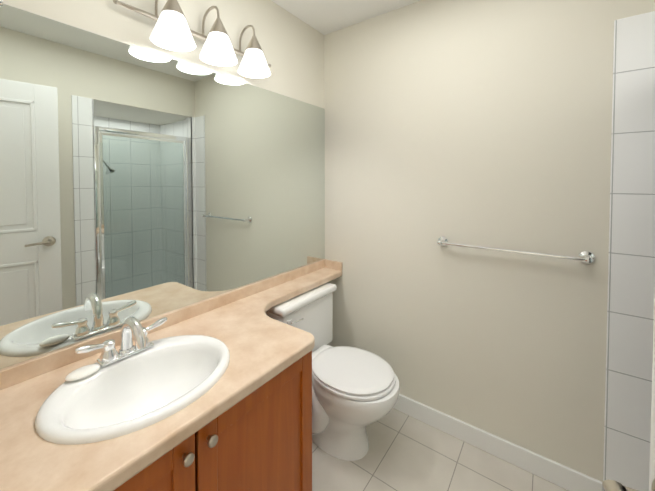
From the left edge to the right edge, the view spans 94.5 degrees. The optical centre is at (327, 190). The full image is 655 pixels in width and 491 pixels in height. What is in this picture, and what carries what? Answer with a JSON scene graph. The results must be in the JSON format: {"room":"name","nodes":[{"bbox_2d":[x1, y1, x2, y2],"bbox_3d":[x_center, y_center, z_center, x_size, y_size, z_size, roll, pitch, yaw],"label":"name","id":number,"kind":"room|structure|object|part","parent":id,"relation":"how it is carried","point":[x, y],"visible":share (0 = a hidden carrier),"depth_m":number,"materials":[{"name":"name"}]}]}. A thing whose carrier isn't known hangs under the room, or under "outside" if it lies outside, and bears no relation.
{"room":"bathroom","nodes":[
{"label":"bathroom","id":0,"kind":"room"},
{"bbox_2d":[0,0,324,368],"bbox_3d":[-0.667,0.141,1.377,0.106,2.440,2.250,1,2,36],"label":"mirror","id":1,"kind":"object","parent":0,"point":[139,184],"depth_m":1.19,"materials":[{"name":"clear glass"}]},
{"bbox_2d":[113,0,270,77],"bbox_3d":[-0.493,-0.703,1.354,0.184,0.240,0.762,1,2,36],"label":"sconce","id":2,"kind":"object","parent":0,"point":[172,31],"visible":1,"depth_m":1.30,"materials":[{"name":"white glass"}]},
{"bbox_2d":[271,0,420,34],"bbox_3d":[0.011,-1.094,0.041,2.940,0.100,3.750,1,2,36],"label":"ceiling","id":3,"kind":"structure","parent":0,"point":[324,17],"depth_m":1.84,"materials":[{"name":"white paint"}]},
{"bbox_2d":[312,408,567,490],"bbox_3d":[0.011,1.445,0.107,2.940,0.100,3.750,1,2,36],"label":"floor","id":4,"kind":"structure","parent":0,"point":[405,452],"depth_m":1.49,"materials":[{"name":"tile"}]},
{"bbox_2d":[108,347,313,490],"bbox_3d":[-0.633,0.998,0.866,0.588,0.753,1.228,1,2,36],"label":"bathroom vanity","id":5,"kind":"object","parent":4,"relation":"on","point":[262,441],"depth_m":0.96,"materials":[{"name":"brown wood"}]},
{"bbox_3d":[-0.496,0.949,0.621,0.020,0.616,0.471,1,2,36],"label":"door","id":6,"kind":"part","parent":5,"relation":"part of","materials":[{"name":"brown wood"}]},
{"bbox_2d":[0,267,341,490],"bbox_3d":[-0.395,0.596,1.189,0.578,0.040,2.046,1,2,36],"label":"countertop","id":7,"kind":"structure","parent":5,"relation":"on","point":[23,467],"depth_m":0.84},
{"bbox_2d":[76,315,167,366],"bbox_3d":[-0.648,0.493,1.006,0.156,0.141,0.262,1,2,36],"label":"faucet","id":8,"kind":"object","parent":7,"relation":"on","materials":[{"name":"silver metal"}]},
{"bbox_2d":[16,319,259,486],"bbox_3d":[-0.558,0.645,0.944,0.431,0.159,0.510,1,2,36],"label":"sink","id":9,"kind":"object","parent":7,"relation":"in","point":[82,413],"depth_m":0.92,"materials":[{"name":"white ceramic"}]},
{"bbox_2d":[0,259,327,390],"bbox_3d":[-0.621,0.544,1.353,0.019,0.055,2.046,1,2,36],"label":"backsplash","id":10,"kind":"structure","parent":7,"relation":"on","point":[28,369],"depth_m":1.30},
{"bbox_3d":[-0.355,0.679,0.766,0.029,0.029,0.029,1,2,36],"label":"knob","id":11,"kind":"part","parent":5,"relation":"part of","materials":[{"name":"silver metal"}]},
{"bbox_3d":[-0.315,0.677,0.821,0.029,0.029,0.029,1,2,36],"label":"knob","id":12,"kind":"part","parent":5,"relation":"part of","materials":[{"name":"silver metal"}]},
{"bbox_3d":[-0.210,0.938,1.011,0.020,0.616,0.480,1,2,36],"label":"door","id":13,"kind":"part","parent":5,"relation":"part of","materials":[{"name":"brown wood"}]},
{"bbox_2d":[266,283,399,460],"bbox_3d":[0.017,0.984,1.636,0.726,0.742,0.572,1,2,36],"label":"toilet","id":14,"kind":"object","parent":4,"relation":"on","point":[355,391],"visible":0.69,"depth_m":1.55,"materials":[{"name":"white ceramic"}]},
{"bbox_3d":[-0.164,0.797,1.812,0.207,0.377,0.494,1,2,36],"label":"tank","id":15,"kind":"part","parent":14,"relation":"part of","materials":[{"name":"white ceramic"}]},
{"bbox_3d":[0.119,0.948,1.608,0.482,0.044,0.380,1,2,36],"label":"seat lid","id":16,"kind":"part","parent":14,"relation":"part of","materials":[{"name":"white plastic"}]},
{"bbox_2d":[324,0,654,482],"bbox_3d":[0.990,0.139,1.495,2.640,2.440,0.100,1,2,36],"label":"wall","id":17,"kind":"structure","parent":0,"point":[487,123],"depth_m":1.57,"materials":[{"name":"beige paint"}]},
{"bbox_2d":[393,394,602,490],"bbox_3d":[0.580,1.302,1.753,1.509,0.100,0.015,1,2,36],"label":"baseboard","id":18,"kind":"structure","parent":17,"relation":"attached to","point":[558,474],"depth_m":1.52,"materials":[{"name":"white paint"}]},
{"bbox_2d":[437,236,595,263],"bbox_3d":[0.869,0.289,1.477,0.668,0.058,0.075,1,2,36],"label":"towel rail","id":19,"kind":"object","parent":17,"relation":"attached to","point":[586,257],"visible":1,"depth_m":1.40,"materials":[{"name":"silver metal"}]},
{"bbox_2d":[603,11,654,490],"bbox_3d":[1.264,0.330,1.231,0.180,2.070,0.008,1,2,36],"label":"wall tile strip","id":20,"kind":"object","parent":17,"relation":"attached to","point":[629,338],"visible":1,"depth_m":1.24,"materials":[{"name":"white tile"}]},
{"bbox_3d":[0.041,0.380,-0.470,0.018,2.060,0.100,1,2,36],"label":"door frame","id":21,"kind":"structure","parent":0,"visible":0},
{"bbox_2d":[649,293,654,490],"bbox_3d":[0.272,0.370,0.019,0.038,2.030,0.860,1,2,25],"label":"door leaf","id":22,"kind":"structure","parent":21,"relation":"attached to","point":[652,460],"depth_m":0.41,"materials":[{"name":"white paint"}]},
{"bbox_2d":[602,479,654,490],"bbox_3d":[0.414,0.389,0.316,0.168,0.068,0.150,1,2,25],"label":"door lever","id":23,"kind":"object","parent":22,"relation":"attached to","point":[611,485],"visible":0.92,"depth_m":0.39,"materials":[{"name":"silver metal"}]}
]}

